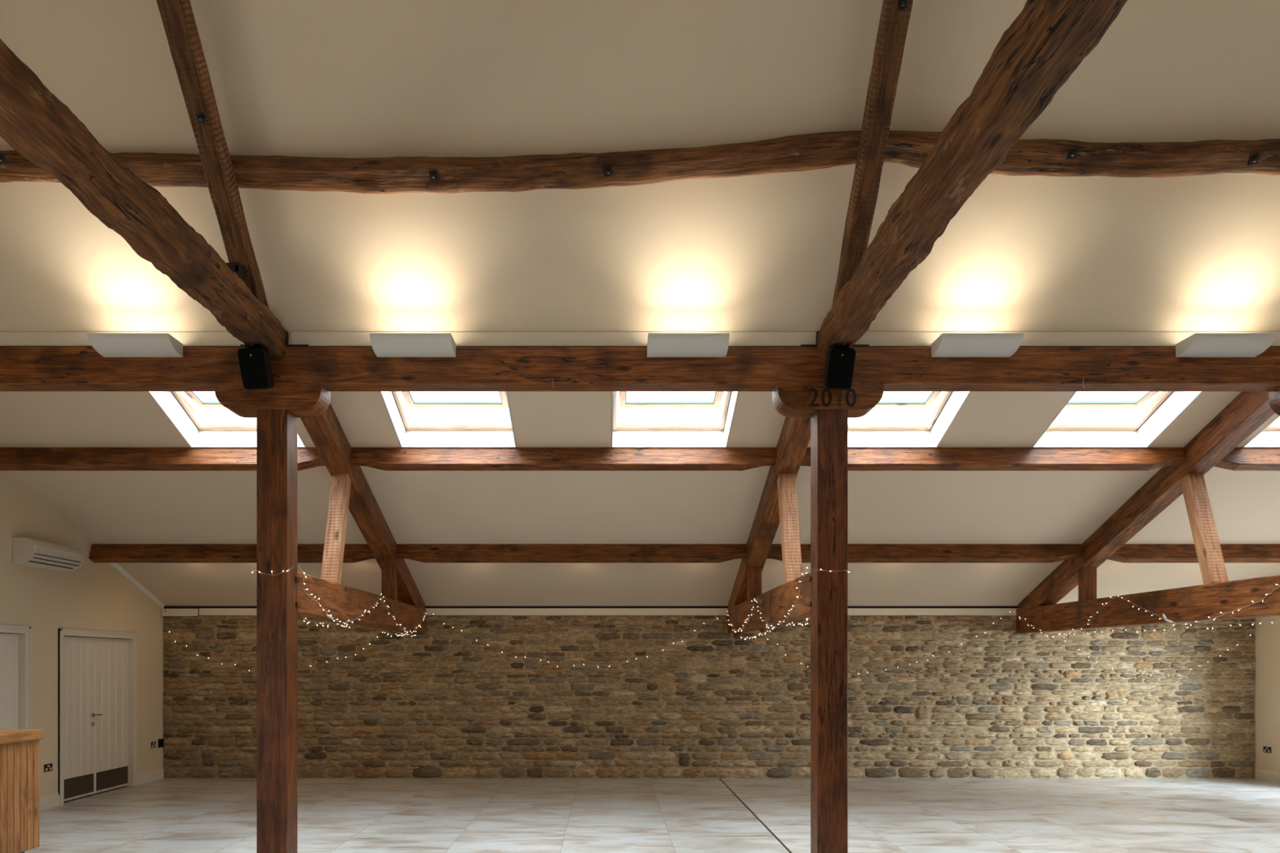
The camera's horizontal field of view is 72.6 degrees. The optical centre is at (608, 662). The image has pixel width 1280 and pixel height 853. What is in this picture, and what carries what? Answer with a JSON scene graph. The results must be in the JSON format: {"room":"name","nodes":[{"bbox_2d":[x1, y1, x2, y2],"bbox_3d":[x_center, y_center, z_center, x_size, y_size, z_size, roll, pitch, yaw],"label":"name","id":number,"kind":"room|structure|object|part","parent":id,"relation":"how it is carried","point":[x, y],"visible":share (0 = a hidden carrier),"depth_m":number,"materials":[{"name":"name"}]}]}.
{"room":"community hall","nodes":[
{"label":"community hall","id":0,"kind":"room"},
{"bbox_2d":[0,471,163,797],"bbox_3d":[-6.615,-3.061,5.600,0.150,9.522,15.000,0,0,0],"label":"wall","id":1,"kind":"structure","parent":0,"point":[94,597],"depth_m":10.32,"materials":[{"name":"paint"}]},
{"bbox_2d":[0,624,31,728],"bbox_3d":[-6.595,0.647,8.996,0.170,2.105,1.643,0,0,0],"label":"door","id":2,"kind":"structure","parent":1,"relation":"in","point":[15,641],"depth_m":9.66,"materials":[{"name":"beige paint"}]},
{"bbox_2d":[12,537,83,572],"bbox_3d":[-6.417,-1.229,9.997,0.246,0.288,0.900,0,0,0],"label":"air conditioner","id":3,"kind":"object","parent":1,"relation":"attached to","point":[28,552],"visible":1,"depth_m":9.80,"materials":[{"name":"beige plastic"}]},
{"bbox_3d":[-6.322,-1.256,9.997,0.056,0.095,0.870,0,0,0],"label":"panel","id":4,"kind":"part","parent":3,"relation":"part of","materials":[{"name":"beige plastic"}]},
{"bbox_2d":[44,763,52,772],"bbox_3d":[-6.535,1.226,10.159,0.010,0.086,0.146,0,0,0],"label":"wall socket","id":5,"kind":"object","parent":1,"relation":"attached to","point":[47,767],"visible":1,"depth_m":10.14,"materials":[{"name":"grey plastic"}]},
{"bbox_2d":[39,793,59,811],"bbox_3d":[-6.530,1.625,10.083,0.020,0.150,0.539,0,0,0],"label":"baseboard","id":6,"kind":"structure","parent":1,"relation":"attached to","point":[51,801],"depth_m":10.16,"materials":[{"name":"beige paint"}]},
{"bbox_2d":[57,628,137,805],"bbox_3d":[-6.595,0.647,11.191,0.170,2.105,1.687,0,0,0],"label":"door","id":7,"kind":"structure","parent":1,"relation":"in","point":[97,677],"depth_m":11.18,"materials":[{"name":"beige paint"}]},
{"bbox_3d":[-6.582,1.532,10.793,0.008,0.235,0.670,0,0,0],"label":"kick plate","id":8,"kind":"part","parent":7,"relation":"part of","materials":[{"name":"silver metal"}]},
{"bbox_3d":[-6.553,0.670,11.157,0.065,0.056,0.159,0,0,0],"label":"handle","id":9,"kind":"part","parent":7,"relation":"part of","materials":[{"name":"silver metal"}]},
{"bbox_3d":[-6.582,1.532,11.558,0.008,0.235,0.730,0,0,0],"label":"kick plate","id":10,"kind":"part","parent":7,"relation":"part of","materials":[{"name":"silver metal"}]},
{"bbox_2d":[109,563,164,608],"bbox_3d":[-6.518,-1.117,11.975,0.045,0.649,1.550,0,0,0],"label":"trim","id":11,"kind":"structure","parent":1,"relation":"attached to","point":[116,566],"depth_m":12.04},
{"bbox_2d":[137,768,164,785],"bbox_3d":[-6.530,1.625,12.404,0.020,0.150,0.731,0,0,0],"label":"baseboard","id":12,"kind":"structure","parent":1,"relation":"attached to","point":[149,776],"depth_m":12.40,"materials":[{"name":"beige paint"}]},
{"bbox_2d":[151,741,155,748],"bbox_3d":[-6.535,1.181,12.509,0.010,0.086,0.130,0,0,0],"label":"wall socket","id":13,"kind":"object","parent":1,"relation":"attached to","point":[153,744],"visible":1,"depth_m":12.50,"materials":[{"name":"grey"}]},
{"bbox_2d":[158,738,163,747],"bbox_3d":[-6.534,1.176,12.711,0.012,0.124,0.140,0,0,0],"label":"control plate","id":14,"kind":"object","parent":1,"relation":"attached to","point":[161,740],"visible":1,"depth_m":12.70,"materials":[{"name":"black plastic"}]},
{"bbox_2d":[288,333,817,344],"bbox_3d":[1.480,-2.928,7.301,16.240,0.656,0.078,0,0,0],"label":"trim","id":15,"kind":"structure","parent":1,"relation":"attached to","point":[290,335],"depth_m":7.26,"materials":[{"name":"beige paint"}]},
{"bbox_2d":[0,332,1279,346],"bbox_3d":[1.480,-2.687,7.248,16.040,0.124,0.027,0,0,0],"label":"trim","id":16,"kind":"structure","parent":1,"relation":"attached to","point":[6,339],"depth_m":7.24,"materials":[{"name":"beige paint"}]},
{"bbox_2d":[0,346,1279,346],"bbox_3d":[1.480,-2.620,7.227,16.040,0.014,0.014,0,0,0],"label":"trim","id":17,"kind":"structure","parent":1,"relation":"attached to","point":[0,346],"depth_m":7.22,"materials":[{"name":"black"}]},
{"bbox_2d":[0,0,1279,333],"bbox_3d":[1.480,-5.215,2.730,16.440,5.714,9.060,0,0,0],"label":"ceiling","id":18,"kind":"structure","parent":0,"point":[313,78],"depth_m":6.35,"materials":[{"name":"paint"}]},
{"bbox_2d":[0,150,208,186],"bbox_3d":[-4.667,-3.623,6.356,3.727,0.275,0.282,0,0,0],"label":"old purlin","id":19,"kind":"object","parent":18,"relation":"attached to","point":[154,169],"visible":0.48,"depth_m":6.30,"materials":[{"name":"brown wood"}]},
{"bbox_2d":[230,130,861,194],"bbox_3d":[-0.474,-3.643,6.364,4.673,0.377,0.290,0,0,1],"label":"old purlin","id":20,"kind":"object","parent":18,"relation":"attached to","point":[812,151],"visible":0.96,"depth_m":6.30,"materials":[{"name":"brown wood"}]},
{"bbox_2d":[883,130,1279,177],"bbox_3d":[5.672,-3.679,6.310,7.637,0.308,0.298,0,0,0],"label":"old purlin","id":21,"kind":"object","parent":18,"relation":"attached to","point":[1034,157],"visible":0.84,"depth_m":6.25,"materials":[{"name":"brown wood"}]},
{"bbox_2d":[0,391,1279,605],"bbox_3d":[1.480,-1.968,10.185,16.440,2.477,5.730,0,0,0],"label":"ceiling","id":22,"kind":"structure","parent":0,"point":[103,507],"depth_m":10.22,"materials":[{"name":"paint"}]},
{"bbox_2d":[0,447,325,471],"bbox_3d":[-4.713,-2.126,9.091,3.633,0.235,0.188,0,0,0],"label":"purlin","id":23,"kind":"object","parent":22,"relation":"attached to","point":[11,459],"visible":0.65,"depth_m":9.04,"materials":[{"name":"brown wood"}]},
{"bbox_2d":[147,391,306,447],"bbox_3d":[-3.748,-2.643,8.592,1.210,0.804,1.325,0,0,0],"label":"window","id":24,"kind":"structure","parent":22,"relation":"attached to","point":[174,404],"depth_m":9.05,"materials":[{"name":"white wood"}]},
{"bbox_3d":[-3.748,-2.800,8.525,1.030,0.271,1.157,0,0,0],"label":"sash","id":25,"kind":"part","parent":24,"relation":"part of","materials":[{"name":"brown wood"}]},
{"bbox_3d":[-3.748,-2.750,8.592,1.210,0.591,1.325,0,0,0],"label":"frame","id":26,"kind":"part","parent":24,"relation":"part of","materials":[{"name":"brown wood"}]},
{"bbox_2d":[88,544,375,563],"bbox_3d":[-4.713,-1.385,11.099,3.633,0.235,0.305,0,0,0],"label":"purlin","id":27,"kind":"object","parent":22,"relation":"attached to","point":[100,553],"visible":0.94,"depth_m":10.99,"materials":[{"name":"brown wood"}]},
{"bbox_2d":[379,391,516,447],"bbox_3d":[-1.558,-2.643,8.592,1.210,0.804,1.325,0,0,0],"label":"window","id":28,"kind":"structure","parent":22,"relation":"attached to","point":[408,435],"depth_m":9.09,"materials":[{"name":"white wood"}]},
{"bbox_3d":[-1.558,-2.750,8.592,1.210,0.591,1.325,0,0,0],"label":"frame","id":29,"kind":"part","parent":28,"relation":"part of","materials":[{"name":"brown wood"}]},
{"bbox_3d":[-1.558,-2.800,8.525,1.030,0.271,1.157,0,0,0],"label":"sash","id":30,"kind":"part","parent":28,"relation":"part of","materials":[{"name":"brown wood"}]},
{"bbox_2d":[350,447,776,471],"bbox_3d":[-0.465,-2.126,9.091,4.416,0.235,0.188,0,0,0],"label":"purlin","id":31,"kind":"object","parent":22,"relation":"attached to","point":[386,459],"visible":1,"depth_m":9.04,"materials":[{"name":"brown wood"}]},
{"bbox_2d":[395,544,746,563],"bbox_3d":[-0.465,-1.385,11.099,4.416,0.235,0.305,0,0,0],"label":"purlin","id":32,"kind":"object","parent":22,"relation":"attached to","point":[426,553],"visible":1,"depth_m":10.99,"materials":[{"name":"brown wood"}]},
{"bbox_2d":[611,391,738,447],"bbox_3d":[0.632,-2.643,8.592,1.210,0.804,1.325,0,0,0],"label":"window","id":33,"kind":"structure","parent":22,"relation":"attached to","point":[622,435],"depth_m":9.10,"materials":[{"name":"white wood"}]},
{"bbox_3d":[0.632,-2.800,8.525,1.030,0.271,1.157,0,0,0],"label":"sash","id":34,"kind":"part","parent":33,"relation":"part of","materials":[{"name":"brown wood"}]},
{"bbox_3d":[0.632,-2.750,8.592,1.210,0.591,1.325,0,0,0],"label":"frame","id":35,"kind":"part","parent":33,"relation":"part of","materials":[{"name":"brown wood"}]},
{"bbox_2d":[848,391,970,447],"bbox_3d":[2.822,-2.643,8.592,1.210,0.804,1.325,0,0,0],"label":"window","id":36,"kind":"structure","parent":22,"relation":"attached to","point":[930,434],"depth_m":9.09,"materials":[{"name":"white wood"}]},
{"bbox_3d":[2.822,-2.750,8.592,1.210,0.591,1.325,0,0,0],"label":"frame","id":37,"kind":"part","parent":36,"relation":"part of","materials":[{"name":"brown wood"}]},
{"bbox_3d":[2.822,-2.800,8.525,1.030,0.271,1.157,0,0,0],"label":"sash","id":38,"kind":"part","parent":36,"relation":"part of","materials":[{"name":"brown wood"}]},
{"bbox_2d":[767,544,1083,563],"bbox_3d":[3.973,-1.385,11.099,4.011,0.235,0.305,0,0,0],"label":"purlin","id":39,"kind":"object","parent":22,"relation":"attached to","point":[857,553],"visible":0.7,"depth_m":10.99,"materials":[{"name":"brown wood"}]},
{"bbox_2d":[800,447,1185,471],"bbox_3d":[3.973,-2.126,9.091,4.011,0.235,0.188,0,0,0],"label":"purlin","id":40,"kind":"object","parent":22,"relation":"attached to","point":[860,459],"visible":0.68,"depth_m":9.04,"materials":[{"name":"brown wood"}]},
{"bbox_2d":[1031,391,1203,447],"bbox_3d":[5.012,-2.643,8.592,1.210,0.804,1.325,0,0,0],"label":"window","id":41,"kind":"structure","parent":22,"relation":"attached to","point":[1166,406],"depth_m":9.06,"materials":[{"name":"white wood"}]},
{"bbox_3d":[5.012,-2.750,8.592,1.210,0.591,1.325,0,0,0],"label":"frame","id":42,"kind":"part","parent":41,"relation":"part of","materials":[{"name":"brown wood"}]},
{"bbox_3d":[5.012,-2.800,8.525,1.030,0.271,1.157,0,0,0],"label":"sash","id":43,"kind":"part","parent":41,"relation":"part of","materials":[{"name":"brown wood"}]},
{"bbox_2d":[1107,544,1279,563],"bbox_3d":[7.846,-1.385,11.099,3.288,0.235,0.305,0,0,0],"label":"purlin","id":44,"kind":"object","parent":22,"relation":"attached to","point":[1126,553],"visible":0.7,"depth_m":10.98,"materials":[{"name":"brown wood"}]},
{"bbox_2d":[1213,447,1279,471],"bbox_3d":[7.846,-2.126,9.091,3.288,0.235,0.188,0,0,0],"label":"purlin","id":45,"kind":"object","parent":22,"relation":"attached to","point":[1240,459],"visible":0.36,"depth_m":9.04,"materials":[{"name":"brown wood"}]},
{"bbox_2d":[1242,415,1279,447],"bbox_3d":[7.202,-2.643,8.592,1.210,0.804,1.325,0,0,0],"label":"window","id":46,"kind":"structure","parent":22,"relation":"attached to","point":[1268,437],"depth_m":9.13,"materials":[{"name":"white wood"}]},
{"bbox_3d":[7.202,-2.750,8.592,1.210,0.591,1.325,0,0,0],"label":"frame","id":47,"kind":"part","parent":46,"relation":"part of","materials":[{"name":"brown wood"}]},
{"bbox_2d":[24,778,1279,852],"bbox_3d":[1.480,1.800,5.600,16.640,0.200,15.000,0,0,0],"label":"floor","id":48,"kind":"structure","parent":0,"point":[163,815],"depth_m":9.51,"materials":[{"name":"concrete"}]},
{"bbox_2d":[0,728,44,852],"bbox_3d":[-5.349,1.140,6.273,0.862,1.120,2.654,0,0,0],"label":"bar counter","id":49,"kind":"object","parent":48,"relation":"on","point":[19,748],"depth_m":7.31,"materials":[{"name":"brown wood"}]},
{"bbox_2d":[0,728,44,744],"bbox_3d":[-5.349,0.623,6.275,0.862,0.085,2.650,0,0,0],"label":"countertop","id":50,"kind":"structure","parent":49,"relation":"on","point":[6,735],"depth_m":7.33,"materials":[{"name":"brown wood"}]},
{"bbox_2d":[214,382,330,852],"bbox_3d":[-2.815,-0.306,7.324,0.880,4.012,0.253,0,0,0],"label":"post","id":51,"kind":"object","parent":48,"relation":"on","point":[276,410],"visible":1,"depth_m":7.20,"materials":[{"name":"brown wood"}]},
{"bbox_2d":[251,565,294,575],"bbox_3d":[-2.768,-0.761,7.181,0.356,0.084,0.033,0,0,0],"label":"string","id":52,"kind":"object","parent":51,"relation":"attached to","point":[293,566],"visible":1,"depth_m":7.19,"materials":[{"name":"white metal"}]},
{"bbox_2d":[772,382,883,852],"bbox_3d":[1.837,-0.306,7.323,0.875,4.012,0.256,0,0,0],"label":"post","id":53,"kind":"object","parent":48,"relation":"on","point":[828,411],"visible":0.97,"depth_m":7.20,"materials":[{"name":"brown wood"}]},
{"bbox_2d":[0,346,1279,391],"bbox_3d":[1.480,-2.462,7.310,16.020,0.305,0.220,0,0,0],"label":"beam","id":54,"kind":"structure","parent":53,"relation":"on","point":[21,368],"depth_m":7.20,"materials":[{"name":"brown wood"}]},
{"bbox_2d":[86,333,182,357],"bbox_3d":[-3.841,-2.579,7.075,0.650,0.107,0.241,0,0,0],"label":"uplight","id":55,"kind":"object","parent":54,"relation":"attached to","point":[107,344],"visible":1,"depth_m":7.02,"materials":[{"name":"paint"}]},
{"bbox_2d":[0,0,309,358],"bbox_3d":[-2.765,-4.900,2.941,0.560,4.878,8.783,0,0,0],"label":"truss","id":56,"kind":"object","parent":54,"relation":"on","point":[34,122],"visible":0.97,"depth_m":5.51,"materials":[{"name":"brown wood"}]},
{"bbox_2d":[237,343,274,390],"bbox_3d":[-2.826,-2.380,6.977,0.233,0.398,0.270,0,0,0],"label":"loudspeaker","id":57,"kind":"object","parent":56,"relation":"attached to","point":[255,364],"visible":0.98,"depth_m":6.91,"materials":[{"name":"black plastic"}]},
{"bbox_3d":[-2.765,-2.622,7.217,0.560,0.022,0.026,0,0,0],"label":"packing plate","id":58,"kind":"part","parent":56,"relation":"part of","materials":[{"name":"black metal"}]},
{"bbox_3d":[-2.673,-2.688,7.220,0.024,0.115,0.030,0,0,0],"label":"plate","id":59,"kind":"part","parent":56,"relation":"part of","materials":[{"name":"black metal"}]},
{"bbox_2d":[295,403,426,633],"bbox_3d":[-2.770,-1.653,10.034,0.256,2.445,5.463,0,0,0],"label":"truss","id":60,"kind":"object","parent":54,"relation":"on","point":[350,490],"visible":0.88,"depth_m":9.03,"materials":[{"name":"brown wood"}]},
{"bbox_2d":[300,616,350,627],"bbox_3d":[-2.732,-0.377,8.475,0.074,0.068,1.450,0,0,1],"label":"string","id":61,"kind":"object","parent":60,"relation":"hanging from","point":[345,625],"visible":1,"depth_m":8.38,"materials":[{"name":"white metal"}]},
{"bbox_2d":[298,566,426,632],"bbox_3d":[-2.650,-0.606,10.208,0.046,0.446,5.421,0,0,0],"label":"string","id":62,"kind":"object","parent":60,"relation":"hanging from","point":[327,615],"visible":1,"depth_m":8.84,"materials":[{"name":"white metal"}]},
{"bbox_2d":[382,629,416,636],"bbox_3d":[-2.755,-0.372,11.550,0.070,0.088,1.900,0,0,0],"label":"string","id":63,"kind":"object","parent":60,"relation":"hanging from","point":[383,629],"visible":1,"depth_m":11.31,"materials":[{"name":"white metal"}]},
{"bbox_2d":[369,333,456,357],"bbox_3d":[-1.584,-2.579,7.075,0.650,0.107,0.241,0,0,0],"label":"uplight","id":64,"kind":"object","parent":54,"relation":"attached to","point":[384,344],"visible":1,"depth_m":7.02,"materials":[{"name":"paint"}]},
{"bbox_2d":[647,333,729,357],"bbox_3d":[0.643,-2.579,7.075,0.650,0.107,0.241,0,0,0],"label":"uplight","id":65,"kind":"object","parent":54,"relation":"attached to","point":[659,344],"visible":1,"depth_m":7.01,"materials":[{"name":"paint"}]},
{"bbox_2d":[727,416,812,633],"bbox_3d":[1.840,-1.653,10.034,0.256,2.445,5.463,0,0,0],"label":"truss","id":66,"kind":"object","parent":54,"relation":"on","point":[778,504],"visible":0.77,"depth_m":9.02,"materials":[{"name":"brown wood"}]},
{"bbox_2d":[740,628,770,639],"bbox_3d":[1.814,-0.346,10.800,0.067,0.094,2.198,0,0,0],"label":"string","id":67,"kind":"object","parent":66,"relation":"hanging from","point":[769,628],"visible":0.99,"depth_m":10.84,"materials":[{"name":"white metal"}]},
{"bbox_2d":[727,568,808,632],"bbox_3d":[1.720,-0.585,10.071,0.049,0.470,5.043,0,0,0],"label":"string","id":68,"kind":"object","parent":66,"relation":"hanging from","point":[797,597],"visible":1,"depth_m":9.57,"materials":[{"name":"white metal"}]},
{"bbox_2d":[786,617,810,626],"bbox_3d":[1.794,-0.377,8.176,0.068,0.073,1.253,0,0,0],"label":"string","id":69,"kind":"object","parent":66,"relation":"hanging from","point":[807,618],"visible":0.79,"depth_m":8.09,"materials":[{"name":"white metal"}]},
{"bbox_2d":[800,0,1127,357],"bbox_3d":[1.875,-4.899,2.941,0.560,4.879,8.783,0,0,0],"label":"truss","id":70,"kind":"object","parent":54,"relation":"on","point":[1048,40],"visible":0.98,"depth_m":4.73,"materials":[{"name":"brown wood"}]},
{"bbox_3d":[1.875,-2.622,7.217,0.560,0.022,0.026,0,0,0],"label":"packing plate","id":71,"kind":"part","parent":70,"relation":"part of","materials":[{"name":"black metal"}]},
{"bbox_2d":[823,343,856,390],"bbox_3d":[1.851,-2.380,6.977,0.233,0.398,0.270,0,0,0],"label":"loudspeaker","id":72,"kind":"object","parent":70,"relation":"attached to","point":[840,361],"visible":0.97,"depth_m":6.90,"materials":[{"name":"black plastic"}]},
{"bbox_2d":[931,333,1023,357],"bbox_3d":[2.993,-2.579,7.075,0.650,0.107,0.241,0,0,0],"label":"uplight","id":73,"kind":"object","parent":54,"relation":"attached to","point":[947,344],"visible":1,"depth_m":7.02,"materials":[{"name":"paint"}]},
{"bbox_2d":[1016,391,1279,633],"bbox_3d":[6.075,-1.653,10.034,0.256,2.445,5.463,0,0,0],"label":"truss","id":74,"kind":"object","parent":54,"relation":"on","point":[1250,410],"visible":0.97,"depth_m":9.18,"materials":[{"name":"brown wood"}]},
{"bbox_2d":[1015,583,1279,637],"bbox_3d":[5.958,-0.564,10.073,0.049,0.451,5.472,0,0,0],"label":"string","id":75,"kind":"object","parent":74,"relation":"hanging from","point":[1163,615],"visible":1,"depth_m":9.32,"materials":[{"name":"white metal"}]},
{"bbox_2d":[1053,619,1274,636],"bbox_3d":[6.050,-0.366,9.858,0.079,0.062,3.914,0,0,0],"label":"string","id":76,"kind":"object","parent":74,"relation":"hanging from","point":[1272,620],"visible":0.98,"depth_m":9.27,"materials":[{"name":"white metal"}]},
{"bbox_2d":[1175,333,1276,357],"bbox_3d":[5.013,-2.579,7.075,0.650,0.107,0.241,0,0,0],"label":"uplight","id":77,"kind":"object","parent":54,"relation":"attached to","point":[1197,344],"visible":1,"depth_m":7.02,"materials":[{"name":"paint"}]},
{"bbox_2d":[806,567,849,573],"bbox_3d":[1.812,-0.765,7.184,0.356,0.046,0.026,0,0,0],"label":"string","id":78,"kind":"object","parent":53,"relation":"attached to","point":[806,567],"visible":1,"depth_m":7.19,"materials":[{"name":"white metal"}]},
{"bbox_2d":[1268,387,1279,415],"bbox_3d":[6.082,-0.306,7.324,0.875,4.012,0.253,0,0,0],"label":"post","id":79,"kind":"object","parent":48,"relation":"on","point":[1273,396],"visible":1,"depth_m":7.40,"materials":[{"name":"brown wood"}]},
{"bbox_2d":[162,608,1256,778],"bbox_3d":[1.480,0.291,12.922,16.440,2.830,0.357,0,0,0],"label":"wall","id":80,"kind":"structure","parent":0,"point":[442,702],"depth_m":12.78,"materials":[{"name":"stone"}]},
{"bbox_2d":[161,608,198,616],"bbox_3d":[-6.271,-0.734,12.744,0.513,0.110,0.052,0,0,0],"label":"duct","id":81,"kind":"object","parent":80,"relation":"attached to","point":[165,612],"visible":1,"depth_m":12.73,"materials":[{"name":"beige paint"}]},
{"bbox_2d":[167,631,382,671],"bbox_3d":[-4.877,-0.164,12.717,3.157,0.603,0.043,0,0,0],"label":"string","id":82,"kind":"object","parent":80,"relation":"attached to","point":[167,631],"visible":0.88,"depth_m":12.73,"materials":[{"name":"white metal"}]},
{"bbox_2d":[430,610,727,667],"bbox_3d":[-0.427,-0.348,12.717,4.387,0.840,0.045,0,0,0],"label":"string","id":83,"kind":"object","parent":80,"relation":"attached to","point":[726,611],"visible":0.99,"depth_m":12.73,"materials":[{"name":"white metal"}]},
{"bbox_2d":[162,605,1018,608],"bbox_3d":[1.480,-0.814,12.800,16.040,0.040,0.040,0,0,0],"label":"trim","id":84,"kind":"structure","parent":80,"relation":"attached to","point":[165,606],"depth_m":12.78,"materials":[{"name":"black"}]},
{"bbox_2d":[199,608,1018,615],"bbox_3d":[1.750,-0.745,12.787,15.500,0.102,0.045,0,0,0],"label":"trim","id":85,"kind":"structure","parent":80,"relation":"attached to","point":[202,611],"depth_m":12.76,"materials":[{"name":"beige paint"}]},
{"bbox_2d":[766,611,1010,675],"bbox_3d":[4.085,-0.281,12.715,3.600,0.933,0.046,0,0,0],"label":"string","id":86,"kind":"object","parent":80,"relation":"attached to","point":[1010,611],"visible":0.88,"depth_m":12.73,"materials":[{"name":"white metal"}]},
{"bbox_2d":[1061,634,1251,675],"bbox_3d":[7.995,-0.110,12.716,2.821,0.615,0.045,0,0,0],"label":"string","id":87,"kind":"object","parent":80,"relation":"attached to","point":[1251,634],"visible":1,"depth_m":12.73,"materials":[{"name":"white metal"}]},
{"bbox_2d":[1254,616,1279,772],"bbox_3d":[9.575,-3.061,5.600,0.150,9.522,15.000,0,0,0],"label":"wall","id":88,"kind":"structure","parent":0,"point":[1267,708],"depth_m":12.54,"materials":[{"name":"paint"}]},
{"bbox_2d":[1262,746,1271,753],"bbox_3d":[9.495,1.255,12.552,0.010,0.086,0.146,0,0,0],"label":"wall socket","id":89,"kind":"object","parent":88,"relation":"attached to","point":[1265,749],"visible":1,"depth_m":12.55,"materials":[{"name":"grey plastic"}]},
{"bbox_2d":[1254,768,1279,782],"bbox_3d":[9.490,1.625,11.995,0.020,0.150,1.550,0,0,0],"label":"baseboard","id":90,"kind":"structure","parent":88,"relation":"attached to","point":[1260,774],"depth_m":12.53,"materials":[{"name":"beige paint"}]}
]}

